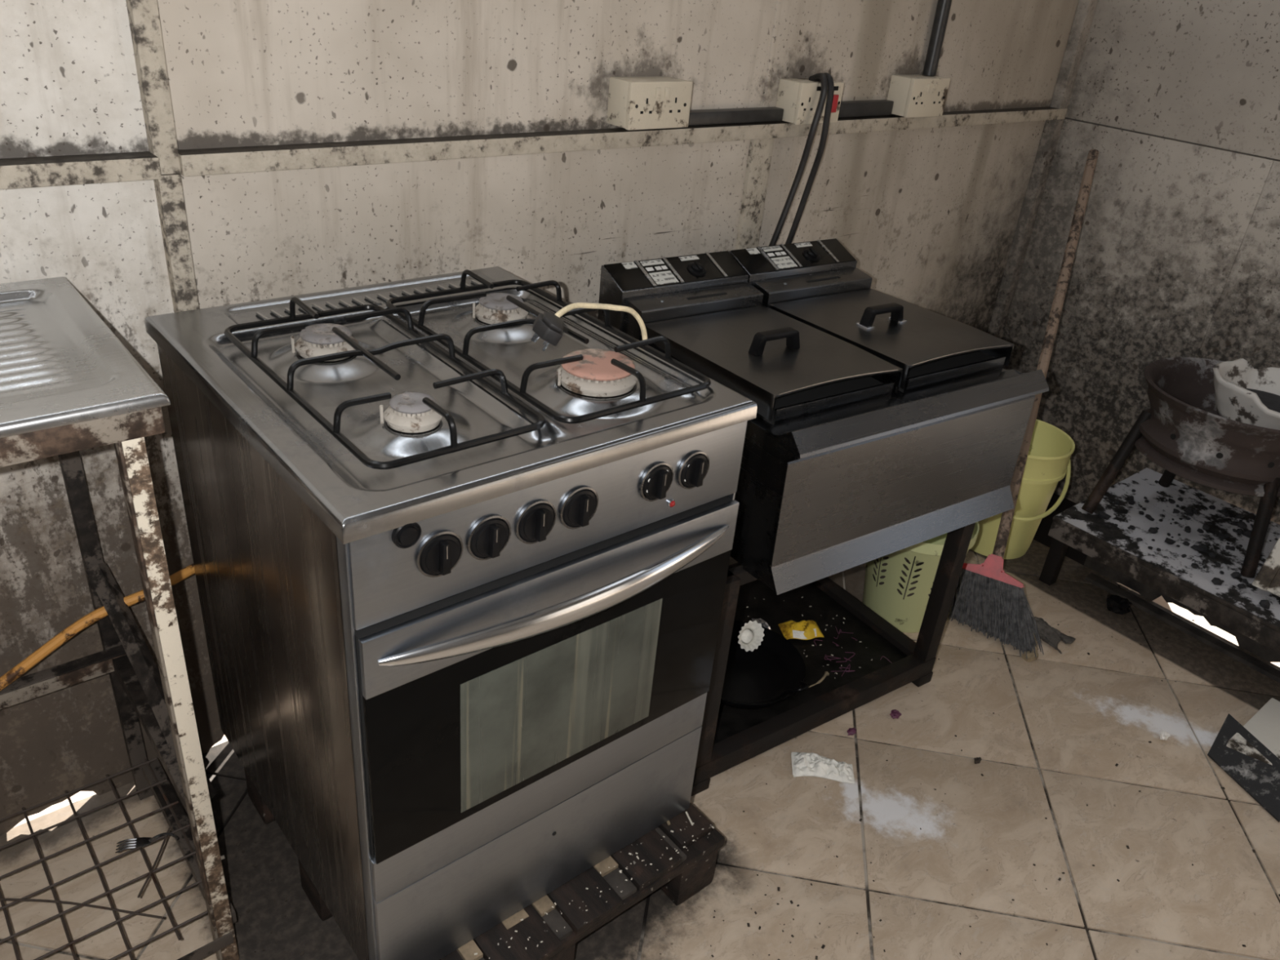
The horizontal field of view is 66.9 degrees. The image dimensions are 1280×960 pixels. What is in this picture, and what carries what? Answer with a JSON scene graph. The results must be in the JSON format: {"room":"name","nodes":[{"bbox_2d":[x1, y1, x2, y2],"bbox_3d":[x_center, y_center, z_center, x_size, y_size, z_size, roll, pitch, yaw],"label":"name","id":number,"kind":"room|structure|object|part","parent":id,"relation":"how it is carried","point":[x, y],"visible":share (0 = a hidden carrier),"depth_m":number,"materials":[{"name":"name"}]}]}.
{"room":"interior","nodes":[
{"label":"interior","id":0,"kind":"room"},
{"bbox_2d":[0,0,1079,835],"bbox_3d":[-0.359,-0.534,1.722,4.450,2.182,0.072,-18,37,-36],"label":"wall","id":1,"kind":"structure","parent":0,"point":[157,157],"depth_m":1.71,"materials":[{"name":"paint"}]},
{"bbox_3d":[-1.352,-0.706,0.658,1.760,1.020,0.012,-18,37,-36],"label":"wall panel","id":2,"kind":"part","parent":1,"relation":"part of","materials":[{"name":"paint"}]},
{"bbox_3d":[-1.385,-0.239,0.899,1.758,0.031,0.053,-18,37,-36],"label":"rail","id":3,"kind":"part","parent":1,"relation":"part of","materials":[{"name":"paint"}]},
{"bbox_3d":[-1.447,0.254,1.194,1.760,1.137,0.012,-18,37,-36],"label":"wall panel","id":4,"kind":"part","parent":1,"relation":"part of","materials":[{"name":"paint"}]},
{"bbox_3d":[-0.276,-0.130,2.086,1.234,1.135,0.012,-18,37,-36],"label":"wall panel","id":5,"kind":"part","parent":1,"relation":"part of","materials":[{"name":"paint"}]},
{"bbox_3d":[-0.174,-1.091,1.556,1.254,1.020,0.012,-18,37,-36],"label":"wall panel","id":6,"kind":"part","parent":1,"relation":"part of","materials":[{"name":"paint"}]},
{"bbox_3d":[0.288,-0.788,2.178,2.530,0.031,0.047,-18,37,-36],"label":"rail","id":7,"kind":"part","parent":1,"relation":"part of","materials":[{"name":"paint"}]},
{"bbox_2d":[606,76,692,129],"bbox_3d":[0.020,-0.742,1.907,0.156,0.087,0.074,-18,37,-36],"label":"wall socket","id":8,"kind":"object","parent":1,"relation":"attached to","point":[634,103],"visible":1,"depth_m":1.88,"materials":[{"name":"white plastic"}]},
{"bbox_2d":[654,87,661,97],"bbox_3d":[0.035,-0.745,1.866,0.012,0.019,0.005,-18,37,-36],"label":"rocker switch","id":9,"kind":"object","parent":8,"relation":"attached to","point":[657,90],"depth_m":1.86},
{"bbox_2d":[664,87,671,97],"bbox_3d":[0.053,-0.751,1.880,0.012,0.019,0.005,-18,37,-36],"label":"rocker switch","id":10,"kind":"object","parent":8,"relation":"attached to","point":[667,90],"depth_m":1.88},
{"bbox_2d":[688,106,783,125],"bbox_3d":[0.188,-0.781,2.080,0.322,0.026,0.030,-18,37,-36],"label":"trunking","id":11,"kind":"object","parent":1,"relation":"attached to","point":[740,115],"visible":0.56,"depth_m":2.08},
{"bbox_2d":[776,78,844,124],"bbox_3d":[0.383,-0.855,2.187,0.140,0.087,0.074,-18,37,-36],"label":"wall socket","id":12,"kind":"object","parent":1,"relation":"attached to","point":[798,98],"visible":0.83,"depth_m":2.15,"materials":[{"name":"white plastic"}]},
{"bbox_2d":[768,72,827,245],"bbox_3d":[0.354,-0.686,2.235,0.091,0.471,0.078,-18,37,-36],"label":"power cable","id":13,"kind":"object","parent":12,"relation":"hanging from","point":[820,76],"visible":0.86,"depth_m":2.19,"materials":[{"name":"black rubber"}]},
{"bbox_2d":[785,72,834,244],"bbox_3d":[0.382,-0.696,2.257,0.045,0.471,0.077,-18,37,-36],"label":"power cable","id":14,"kind":"object","parent":12,"relation":"hanging from","point":[830,81],"visible":0.77,"depth_m":2.21,"materials":[{"name":"black rubber"}]},
{"bbox_3d":[0.401,-0.843,2.169,0.140,0.087,0.010,-18,37,-36],"label":"plate","id":15,"kind":"part","parent":12,"relation":"part of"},
{"bbox_2d":[838,99,893,117],"bbox_3d":[0.519,-0.893,2.333,0.258,0.034,0.026,-18,37,-36],"label":"trunking","id":16,"kind":"object","parent":1,"relation":"attached to","point":[877,107],"visible":0.56,"depth_m":2.34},
{"bbox_3d":[0.753,-0.467,2.871,1.322,1.135,0.012,-18,37,-36],"label":"wall panel","id":17,"kind":"part","parent":1,"relation":"part of","materials":[{"name":"paint"}]},
{"bbox_2d":[887,74,950,117],"bbox_3d":[0.695,-0.961,2.423,0.150,0.090,0.074,-18,37,-36],"label":"wall socket","id":18,"kind":"object","parent":1,"relation":"attached to","point":[913,95],"visible":0.98,"depth_m":2.39,"materials":[{"name":"white plastic"}]},
{"bbox_3d":[0.713,-0.948,2.405,0.150,0.090,0.010,-18,37,-36],"label":"plate","id":19,"kind":"part","parent":18,"relation":"part of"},
{"bbox_2d":[926,84,931,92],"bbox_3d":[0.709,-0.963,2.382,0.012,0.019,0.005,-18,37,-36],"label":"rocker switch","id":20,"kind":"object","parent":18,"relation":"attached to","point":[928,86],"depth_m":2.38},
{"bbox_2d":[932,83,937,92],"bbox_3d":[0.728,-0.969,2.396,0.012,0.019,0.005,-18,37,-36],"label":"rocker switch","id":21,"kind":"object","parent":18,"relation":"attached to","point":[934,85],"depth_m":2.39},
{"bbox_3d":[0.836,-1.421,2.326,1.355,1.020,0.012,-18,37,-36],"label":"wall panel","id":22,"kind":"part","parent":1,"relation":"part of","materials":[{"name":"paint"}]},
{"bbox_2d":[922,0,951,75],"bbox_3d":[0.777,-1.523,2.158,0.040,1.160,0.040,-18,37,-36],"label":"conduit","id":23,"kind":"object","parent":1,"relation":"attached to","point":[943,8],"visible":1,"depth_m":2.39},
{"bbox_2d":[0,493,1279,959],"bbox_3d":[0.538,1.145,1.170,4.340,0.050,3.312,-18,37,-36],"label":"floor","id":24,"kind":"structure","parent":0,"point":[1047,748],"depth_m":1.89,"materials":[{"name":"tile"}]},
{"bbox_2d":[0,276,239,959],"bbox_3d":[-1.031,0.343,1.243,0.812,1.004,0.467,-18,37,-36],"label":"sink","id":25,"kind":"object","parent":24,"relation":"on","point":[68,385],"visible":1,"depth_m":1.26,"materials":[{"name":"metal"}]},
{"bbox_3d":[-1.169,0.383,1.429,0.758,0.004,0.025,-18,37,-36],"label":"shelf rail","id":26,"kind":"part","parent":25,"relation":"part of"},
{"bbox_3d":[-1.172,0.396,1.438,0.758,0.027,0.029,-18,37,-36],"label":"shelf rail","id":27,"kind":"part","parent":25,"relation":"part of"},
{"bbox_3d":[-0.863,0.040,0.884,0.804,0.004,0.027,-18,37,-36],"label":"rail","id":28,"kind":"part","parent":25,"relation":"part of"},
{"bbox_3d":[-0.851,0.030,0.865,0.804,0.033,0.004,-18,37,-36],"label":"rail","id":29,"kind":"part","parent":25,"relation":"part of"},
{"bbox_3d":[-0.897,0.180,1.608,0.026,0.955,0.025,-18,37,-36],"label":"leg","id":30,"kind":"part","parent":25,"relation":"part of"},
{"bbox_2d":[0,758,229,959],"bbox_3d":[-1.056,0.688,1.446,0.740,0.017,0.405,-18,37,-36],"label":"shelf","id":31,"kind":"object","parent":25,"relation":"on","point":[24,811],"visible":0.94,"depth_m":1.56,"materials":[{"name":"metal"}]},
{"bbox_2d":[115,832,179,853],"bbox_3d":[-0.823,0.603,1.621,0.096,0.012,0.022,-6,31,-19],"label":"fork","id":32,"kind":"object","parent":31,"relation":"on","point":[139,842],"visible":1,"depth_m":1.62,"materials":[{"name":"metal"}]},
{"bbox_3d":[-0.800,0.600,1.631,0.047,0.012,0.014,-2,30,-13],"label":"handle","id":33,"kind":"part","parent":32,"relation":"part of","materials":[{"name":"metal"}]},
{"bbox_3d":[-0.761,0.389,1.523,0.026,0.027,0.374,-18,37,-36],"label":"shelf rail","id":34,"kind":"part","parent":25,"relation":"part of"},
{"bbox_3d":[-0.631,0.366,1.324,0.004,0.953,0.024,-18,37,-36],"label":"leg","id":35,"kind":"part","parent":25,"relation":"part of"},
{"bbox_3d":[-0.614,0.367,1.326,0.024,0.953,0.004,-18,37,-36],"label":"leg","id":36,"kind":"part","parent":25,"relation":"part of","materials":[{"name":"paint"}]},
{"bbox_3d":[-0.783,0.616,1.671,0.028,0.025,0.402,-18,37,-36],"label":"foot rail","id":37,"kind":"part","parent":25,"relation":"part of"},
{"bbox_3d":[-0.931,0.813,1.302,0.758,0.025,0.003,-18,37,-36],"label":"foot rail","id":38,"kind":"part","parent":25,"relation":"part of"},
{"bbox_2d":[244,768,724,959],"bbox_3d":[-0.300,0.611,1.781,0.610,0.138,0.693,-18,37,-36],"label":"wooden pallet","id":39,"kind":"object","parent":24,"relation":"on","point":[680,877],"visible":0.23,"depth_m":1.61,"materials":[{"name":"brown wood"}]},
{"bbox_2d":[144,266,757,959],"bbox_3d":[-0.301,0.171,1.564,0.612,0.836,0.727,-18,37,-36],"label":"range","id":40,"kind":"object","parent":39,"relation":"on","point":[456,686],"visible":0.9,"depth_m":1.32,"materials":[{"name":"metal"}]},
{"bbox_2d":[0,563,195,690],"bbox_3d":[-0.930,0.302,1.576,0.825,0.213,0.050,-21,39,-39],"label":"gas hose","id":41,"kind":"object","parent":40,"relation":"attached to","point":[67,633],"visible":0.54,"depth_m":1.54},
{"bbox_3d":[-0.551,0.258,1.423,0.006,0.779,0.620,-18,37,-36],"label":"panel","id":42,"kind":"part","parent":40,"relation":"part of","materials":[{"name":"metal"}]},
{"bbox_3d":[-0.444,-0.180,1.376,0.088,0.010,0.088,-18,37,-36],"label":"burner seat","id":43,"kind":"part","parent":40,"relation":"part of","materials":[{"name":"metal"}]},
{"bbox_3d":[-0.443,-0.191,1.369,0.086,0.018,0.086,-18,37,-36],"label":"burner","id":44,"kind":"part","parent":40,"relation":"part of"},
{"bbox_3d":[-0.350,0.394,1.216,0.004,0.779,0.025,-18,37,-36],"label":"frame","id":45,"kind":"part","parent":40,"relation":"part of","materials":[{"name":"metal"}]},
{"bbox_2d":[223,296,545,469],"bbox_3d":[-0.354,-0.159,1.293,0.243,0.045,0.487,-18,37,-36],"label":"support","id":46,"kind":"object","parent":40,"relation":"on","point":[334,429],"visible":1,"depth_m":1.25,"materials":[{"name":"black metal"}]},
{"bbox_3d":[-0.361,-0.167,1.271,0.008,0.009,0.184,-18,37,-36],"label":"rod","id":47,"kind":"part","parent":46,"relation":"part of","materials":[{"name":"metal"}]},
{"bbox_3d":[-0.281,-0.081,1.201,0.072,0.018,0.072,-18,37,-36],"label":"burner","id":48,"kind":"part","parent":40,"relation":"part of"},
{"bbox_3d":[-0.282,-0.070,1.208,0.074,0.010,0.074,-18,37,-36],"label":"burner seat","id":49,"kind":"part","parent":40,"relation":"part of","materials":[{"name":"metal"}]},
{"bbox_3d":[-0.226,0.085,1.100,0.053,0.053,0.009,-18,37,-36],"label":"knob","id":50,"kind":"part","parent":40,"relation":"part of","materials":[{"name":"black plastic"}]},
{"bbox_3d":[-0.285,-0.165,1.399,0.612,0.028,0.676,-18,37,-36],"label":"hob plate","id":51,"kind":"part","parent":40,"relation":"part of","materials":[{"name":"metal"}]},
{"bbox_3d":[-0.223,-0.258,1.556,0.088,0.010,0.088,-18,37,-36],"label":"burner seat","id":52,"kind":"part","parent":40,"relation":"part of","materials":[{"name":"black metal"}]},
{"bbox_3d":[-0.176,0.068,1.138,0.053,0.053,0.009,-18,37,-36],"label":"knob","id":53,"kind":"part","parent":40,"relation":"part of","materials":[{"name":"black plastic"}]},
{"bbox_3d":[-0.222,-0.270,1.549,0.086,0.018,0.086,-18,37,-36],"label":"burner","id":54,"kind":"part","parent":40,"relation":"part of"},
{"bbox_3d":[-0.125,0.052,1.177,0.053,0.053,0.009,-18,37,-36],"label":"knob","id":55,"kind":"part","parent":40,"relation":"part of","materials":[{"name":"black plastic"}]},
{"bbox_3d":[-0.143,0.570,1.528,0.594,0.196,0.035,-18,37,-36],"label":"drawer","id":56,"kind":"part","parent":40,"relation":"part of","materials":[{"name":"metal"}]},
{"bbox_3d":[-0.110,0.258,1.351,0.588,0.363,0.034,-18,37,-36],"label":"oven door","id":57,"kind":"part","parent":40,"relation":"part of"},
{"bbox_3d":[-0.104,0.299,1.361,0.590,0.280,0.008,-18,37,-36],"label":"door glass","id":58,"kind":"part","parent":40,"relation":"part of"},
{"bbox_3d":[-0.092,0.033,1.231,0.594,0.122,0.036,-18,37,-36],"label":"control panel","id":59,"kind":"part","parent":40,"relation":"part of","materials":[{"name":"metal"}]},
{"bbox_2d":[386,269,711,423],"bbox_3d":[-0.150,-0.225,1.449,0.266,0.045,0.507,-18,37,-36],"label":"support","id":60,"kind":"object","parent":40,"relation":"on","point":[634,343],"visible":0.8,"depth_m":1.40,"materials":[{"name":"black metal"}]},
{"bbox_3d":[-0.140,-0.239,1.439,0.008,0.009,0.204,-18,37,-36],"label":"rod","id":61,"kind":"part","parent":60,"relation":"part of","materials":[{"name":"metal"}]},
{"bbox_2d":[530,302,647,351],"bbox_3d":[-0.083,-0.122,1.512,0.056,0.330,0.244,23,34,28],"label":"plug","id":62,"kind":"object","parent":60,"relation":"on","point":[548,326],"visible":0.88,"depth_m":1.37,"materials":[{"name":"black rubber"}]},
{"bbox_3d":[-0.070,0.150,1.252,0.555,0.037,0.049,-18,37,-36],"label":"door handle","id":63,"kind":"part","parent":40,"relation":"part of","materials":[{"name":"silver metal"}]},
{"bbox_3d":[-0.075,0.035,1.215,0.053,0.053,0.009,-18,37,-36],"label":"knob","id":64,"kind":"part","parent":40,"relation":"part of","materials":[{"name":"black plastic"}]},
{"bbox_3d":[-0.060,-0.147,1.358,0.114,0.018,0.114,-18,37,-36],"label":"burner","id":65,"kind":"part","parent":40,"relation":"part of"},
{"bbox_3d":[-0.061,-0.136,1.365,0.116,0.010,0.116,-18,37,-36],"label":"burner seat","id":66,"kind":"part","parent":40,"relation":"part of","materials":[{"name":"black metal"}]},
{"bbox_3d":[0.023,0.003,1.290,0.051,0.051,0.009,-18,37,-36],"label":"knob","id":67,"kind":"part","parent":40,"relation":"part of","materials":[{"name":"black plastic"}]},
{"bbox_3d":[0.075,-0.013,1.330,0.051,0.051,0.009,-18,37,-36],"label":"knob","id":68,"kind":"part","parent":40,"relation":"part of","materials":[{"name":"black plastic"}]},
{"bbox_3d":[0.109,0.243,1.565,0.004,0.779,0.025,-18,37,-36],"label":"frame","id":69,"kind":"part","parent":40,"relation":"part of","materials":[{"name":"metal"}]},
{"bbox_2d":[456,939,483,959],"bbox_3d":[-0.262,0.713,1.474,0.026,0.008,0.045,-18,37,-36],"label":"scrap","id":70,"kind":"object","parent":39,"relation":"on","point":[468,950],"visible":0.55,"depth_m":1.47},
{"bbox_2d":[501,909,528,929],"bbox_3d":[-0.201,0.684,1.525,0.040,0.001,0.033,-18,37,-36],"label":"scrap","id":71,"kind":"object","parent":39,"relation":"on","point":[514,919],"visible":0.64,"depth_m":1.52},
{"bbox_2d":[531,894,555,916],"bbox_3d":[-0.158,0.678,1.556,0.027,0.006,0.040,-18,37,-36],"label":"scrap","id":72,"kind":"object","parent":39,"relation":"on","point":[544,904],"visible":0.64,"depth_m":1.55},
{"bbox_2d":[474,822,713,959],"bbox_3d":[-0.070,0.668,1.577,0.492,0.001,0.056,-18,37,-36],"label":"crumbs","id":73,"kind":"object","parent":39,"relation":"on","point":[637,856],"visible":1,"depth_m":1.60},
{"bbox_2d":[593,855,618,876],"bbox_3d":[-0.062,0.646,1.632,0.035,0.006,0.037,-18,37,-36],"label":"scrap","id":74,"kind":"object","parent":39,"relation":"on","point":[602,866],"visible":0.64,"depth_m":1.62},
{"bbox_2d":[685,811,693,825],"bbox_3d":[0.088,0.601,1.721,0.003,0.003,0.030,-6,31,-20],"label":"matchstick","id":75,"kind":"object","parent":39,"relation":"on","point":[686,813],"visible":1,"depth_m":1.72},
{"bbox_2d":[216,565,1279,959],"bbox_3d":[0.609,0.690,1.942,2.379,0.002,1.794,-18,37,-36],"label":"crumbs","id":76,"kind":"object","parent":24,"relation":"on","point":[823,946],"visible":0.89,"depth_m":1.76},
{"bbox_2d":[791,751,854,783],"bbox_3d":[0.386,0.597,2.043,0.130,0.025,0.074,7,29,2],"label":"paper packet","id":77,"kind":"object","parent":24,"relation":"on","point":[803,764],"visible":1,"depth_m":2.03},
{"bbox_2d":[691,522,975,795],"bbox_3d":[0.272,0.215,2.201,0.723,0.519,0.541,-14,35,-32],"label":"stand","id":78,"kind":"object","parent":24,"relation":"on","point":[730,736],"visible":0.34,"depth_m":2.21,"materials":[{"name":"metal"}]},
{"bbox_3d":[0.132,0.392,1.847,0.038,0.507,0.038,-14,35,-32],"label":"leg","id":79,"kind":"part","parent":78,"relation":"part of","materials":[{"name":"metal"}]},
{"bbox_3d":[0.115,0.285,2.475,0.715,0.047,0.035,-14,35,-32],"label":"rail","id":80,"kind":"part","parent":78,"relation":"part of","materials":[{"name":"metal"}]},
{"bbox_3d":[0.428,0.110,1.913,0.715,0.029,0.022,-14,35,-32],"label":"rail","id":81,"kind":"part","parent":78,"relation":"part of","materials":[{"name":"metal"}]},
{"bbox_2d":[751,617,771,630],"bbox_3d":[0.295,0.356,2.335,0.032,0.030,0.074,-18,37,-36],"label":"scrap","id":82,"kind":"object","parent":78,"relation":"on","point":[764,624],"visible":0.34,"depth_m":2.33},
{"bbox_2d":[720,621,808,709],"bbox_3d":[0.228,0.416,2.194,0.289,0.052,0.289,6,29,1],"label":"round pan","id":83,"kind":"object","parent":78,"relation":"on","point":[768,675],"visible":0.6,"depth_m":2.20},
{"bbox_2d":[737,620,764,651],"bbox_3d":[0.252,0.359,2.234,0.066,0.059,0.055,-18,37,-36],"label":"cap","id":84,"kind":"object","parent":83,"relation":"on","point":[753,640],"visible":1,"depth_m":2.25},
{"bbox_3d":[0.349,0.454,2.121,0.050,0.025,0.035,-18,37,-36],"label":"loop handle","id":85,"kind":"part","parent":83,"relation":"part of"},
{"bbox_2d":[777,619,823,639],"bbox_3d":[0.392,0.353,2.344,0.098,0.031,0.068,-1,30,-12],"label":"sachet","id":86,"kind":"object","parent":78,"relation":"on","point":[809,629],"visible":1,"depth_m":2.33,"materials":[{"name":"plastic"}]},
{"bbox_2d":[742,596,872,678],"bbox_3d":[0.377,0.371,2.353,0.300,0.001,0.353,-18,37,-36],"label":"crumbs","id":87,"kind":"object","parent":78,"relation":"on","point":[802,597],"visible":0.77,"depth_m":2.33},
{"bbox_2d":[713,579,907,744],"bbox_3d":[0.254,0.396,2.302,0.639,0.013,0.464,-14,35,-32],"label":"tray","id":88,"kind":"object","parent":78,"relation":"on","point":[825,603],"depth_m":2.34,"materials":[{"name":"metal"}]},
{"bbox_3d":[0.394,0.507,2.128,0.715,0.047,0.038,-14,35,-32],"label":"rail","id":89,"kind":"part","parent":78,"relation":"part of","materials":[{"name":"metal"}]},
{"bbox_2d":[808,671,829,688],"bbox_3d":[0.398,0.455,2.189,0.086,0.014,0.012,-21,39,-39],"label":"dry stalk","id":90,"kind":"object","parent":78,"relation":"on","point":[826,673],"visible":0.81,"depth_m":2.20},
{"bbox_2d":[597,238,1048,595],"bbox_3d":[0.351,-0.185,1.980,0.663,0.403,0.633,-14,35,-32],"label":"fryer","id":91,"kind":"object","parent":78,"relation":"on","point":[883,424],"visible":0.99,"depth_m":1.82,"materials":[{"name":"metal"}]},
{"bbox_3d":[0.239,-0.239,1.828,0.310,0.057,0.391,-14,35,-32],"label":"lid","id":92,"kind":"part","parent":91,"relation":"part of","materials":[{"name":"metal"}]},
{"bbox_3d":[0.250,-0.256,1.786,0.110,0.039,0.022,-14,35,-32],"label":"lid handle","id":93,"kind":"part","parent":91,"relation":"part of","materials":[{"name":"black plastic"}]},
{"bbox_3d":[0.495,-0.336,1.975,0.110,0.039,0.022,-14,35,-32],"label":"lid handle","id":94,"kind":"part","parent":91,"relation":"part of","materials":[{"name":"black plastic"}]},
{"bbox_3d":[0.508,-0.308,2.000,0.310,0.057,0.391,-14,35,-32],"label":"lid","id":95,"kind":"part","parent":91,"relation":"part of","materials":[{"name":"metal"}]},
{"bbox_2d":[813,626,892,675],"bbox_3d":[0.487,0.410,2.296,0.159,0.007,0.170,-18,37,-36],"label":"onion shreds","id":96,"kind":"object","parent":78,"relation":"on","point":[849,670],"visible":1,"depth_m":2.28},
{"bbox_3d":[0.533,0.324,2.480,0.038,0.047,0.464,-14,35,-32],"label":"rail","id":97,"kind":"part","parent":78,"relation":"part of","materials":[{"name":"metal"}]},
{"bbox_3d":[0.690,0.248,2.203,0.038,0.507,0.038,-14,35,-32],"label":"leg","id":98,"kind":"part","parent":78,"relation":"part of","materials":[{"name":"metal"}]},
{"bbox_2d":[847,727,856,735],"bbox_3d":[0.469,0.556,2.145,0.022,0.014,0.020,4,29,-3],"label":"onion skin","id":99,"kind":"object","parent":24,"relation":"on","point":[851,731],"visible":1,"depth_m":2.14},
{"bbox_2d":[889,709,901,719],"bbox_3d":[0.580,0.532,2.205,0.027,0.017,0.023,-18,37,-36],"label":"onion skin","id":100,"kind":"object","parent":24,"relation":"on","point":[895,713],"visible":1,"depth_m":2.20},
{"bbox_2d":[862,521,979,632],"bbox_3d":[0.698,0.218,2.498,0.268,0.297,0.268,-18,37,-36],"label":"laundry basket","id":101,"kind":"object","parent":24,"relation":"on","point":[898,585],"visible":0.38,"depth_m":2.42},
{"bbox_2d":[973,756,981,764],"bbox_3d":[0.731,0.607,2.102,0.019,0.013,0.013,-8,32,-23],"label":"clump","id":102,"kind":"object","parent":24,"relation":"on","point":[976,760],"visible":1,"depth_m":2.10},
{"bbox_2d":[969,418,1075,559],"bbox_3d":[1.077,0.031,2.836,0.292,0.358,0.291,-18,37,-36],"label":"bucket","id":103,"kind":"object","parent":24,"relation":"on","point":[1051,450],"visible":0.52,"depth_m":2.77,"materials":[{"name":"plastic"}]},
{"bbox_3d":[1.083,0.022,2.759,0.312,0.135,0.155,4,29,-3],"label":"handle","id":104,"kind":"part","parent":103,"relation":"part of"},
{"bbox_2d":[948,149,1098,658],"bbox_3d":[1.054,-0.278,2.649,0.256,1.069,1.091,11,29,9],"label":"broom","id":105,"kind":"object","parent":24,"relation":"on","point":[987,598],"visible":0.99,"depth_m":2.52,"materials":[{"name":"brown wood"}]},
{"bbox_3d":[1.128,-0.369,2.683,0.028,0.930,0.924,15,30,16],"label":"handle","id":106,"kind":"part","parent":105,"relation":"part of","materials":[{"name":"brown wood"}]},
{"bbox_2d":[1022,632,1038,662],"bbox_3d":[0.996,0.422,2.458,0.038,0.048,0.099,17,31,20],"label":"husk","id":107,"kind":"object","parent":24,"relation":"on","point":[1031,656],"visible":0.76,"depth_m":2.43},
{"bbox_2d":[1031,616,1075,653],"bbox_3d":[1.056,0.393,2.515,0.129,0.036,0.090,26,35,32],"label":"rag","id":108,"kind":"object","parent":24,"relation":"on","point":[1049,634],"visible":0.77,"depth_m":2.51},
{"bbox_2d":[1106,594,1132,614],"bbox_3d":[1.304,0.340,2.649,0.065,0.043,0.064,6,29,0],"label":"cap","id":109,"kind":"object","parent":24,"relation":"on","point":[1117,604],"visible":1,"depth_m":2.63,"materials":[{"name":"plastic"}]},
{"bbox_2d":[1039,467,1279,653],"bbox_3d":[1.776,0.414,2.421,0.550,0.217,1.388,-18,37,-36],"label":"table","id":110,"kind":"object","parent":24,"relation":"on","point":[1166,571],"visible":0.84,"depth_m":2.59,"materials":[{"name":"brown wood"}]},
{"bbox_3d":[1.168,0.201,2.713,0.035,0.200,0.035,-18,37,-36],"label":"leg","id":111,"kind":"part","parent":110,"relation":"part of","materials":[{"name":"metal"}]},
{"bbox_3d":[1.573,0.425,2.230,0.006,0.050,1.386,-18,37,-36],"label":"rail","id":112,"kind":"part","parent":110,"relation":"part of","materials":[{"name":"metal"}]},
{"bbox_2d":[1081,357,1279,577],"bbox_3d":[1.535,-0.053,2.592,0.472,0.399,0.472,-18,37,-36],"label":"burner","id":113,"kind":"object","parent":110,"relation":"on","point":[1183,432],"visible":0.88,"depth_m":2.44,"materials":[{"name":"brown metal"}]},
{"bbox_3d":[1.303,-0.047,2.647,0.151,0.295,0.033,-12,33,-28],"label":"leg","id":114,"kind":"part","parent":113,"relation":"part of","materials":[{"name":"metal"}]},
{"bbox_3d":[1.563,-0.080,2.795,0.032,0.249,0.088,7,29,2],"label":"leg","id":115,"kind":"part","parent":113,"relation":"part of","materials":[{"name":"metal"}]},
{"bbox_2d":[1213,358,1279,430],"bbox_3d":[1.609,-0.217,2.472,0.290,0.147,0.292,-18,37,-36],"label":"pot","id":116,"kind":"object","parent":113,"relation":"in","point":[1244,393],"visible":0.9,"depth_m":2.48,"materials":[{"name":"ceramic"}]},
{"bbox_3d":[1.555,0.117,2.430,0.032,0.261,0.102,7,29,2],"label":"leg","id":117,"kind":"part","parent":113,"relation":"part of","materials":[{"name":"metal"}]},
{"bbox_2d":[1083,555,1279,662],"bbox_3d":[1.740,0.450,2.373,0.006,0.202,1.340,-18,37,-36],"label":"trim","id":118,"kind":"structure","parent":110,"relation":"attached to","point":[1244,642],"depth_m":2.68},
{"bbox_2d":[1097,480,1278,608],"bbox_3d":[1.590,0.192,2.554,0.447,0.026,0.689,-18,37,-36],"label":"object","id":119,"kind":"object","parent":110,"relation":"on","point":[1188,511],"visible":0.83,"depth_m":2.63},
{"bbox_2d":[1252,537,1279,596],"bbox_3d":[1.783,0.171,2.187,0.228,0.449,0.554,-22,39,-40],"label":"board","id":120,"kind":"object","parent":110,"relation":"on","point":[1268,579],"visible":1,"depth_m":2.35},
{"bbox_2d":[1159,730,1170,740],"bbox_3d":[1.198,0.583,2.215,0.024,0.024,0.020,-4,30,-16],"label":"eggshell","id":121,"kind":"object","parent":24,"relation":"on","point":[1164,735],"visible":1,"depth_m":2.21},
{"bbox_2d":[1084,573,1279,683],"bbox_3d":[1.704,0.552,2.374,0.044,0.012,1.300,-18,37,-36],"label":"batten","id":122,"kind":"object","parent":24,"relation":"on","point":[1166,617],"visible":1,"depth_m":2.60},
{"bbox_2d":[1207,697,1279,822],"bbox_3d":[1.414,0.608,2.178,0.360,0.054,0.206,-18,37,-36],"label":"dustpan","id":123,"kind":"object","parent":24,"relation":"on","point":[1249,753],"visible":1,"depth_m":2.15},
{"bbox_2d":[987,0,1279,524],"bbox_3d":[1.895,-0.723,2.241,0.075,2.450,2.070,-18,37,-36],"label":"wall","id":124,"kind":"structure","parent":0,"point":[1177,254],"depth_m":2.78,"materials":[{"name":"paint"}]},
{"bbox_3d":[1.255,-1.156,2.872,0.047,2.420,0.034,-18,37,-36],"label":"corner post","id":125,"kind":"part","parent":124,"relation":"part of","materials":[{"name":"paint"}]},
{"bbox_3d":[1.407,-0.463,3.016,0.013,1.161,0.630,-18,37,-36],"label":"wall panel","id":126,"kind":"part","parent":124,"relation":"part of","materials":[{"name":"paint"}]},
{"bbox_3d":[1.962,-1.228,1.960,0.013,1.285,2.050,-18,37,-36],"label":"wall panel","id":127,"kind":"part","parent":124,"relation":"part of","materials":[{"name":"paint"}]},
{"bbox_3d":[2.064,-0.110,2.306,0.013,0.971,1.420,-18,37,-36],"label":"wall panel","id":128,"kind":"part","parent":124,"relation":"part of","materials":[{"name":"paint"}]},
{"label":"outside","id":129,"kind":"structure","parent":0,"visible":0},
{"bbox_2d":[15,582,1279,826],"bbox_3d":[0.913,0.726,2.255,15.000,0.288,14.000,-18,37,-36],"label":"ground","id":130,"kind":"structure","parent":129,"point":[1200,620],"depth_m":2.63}
]}

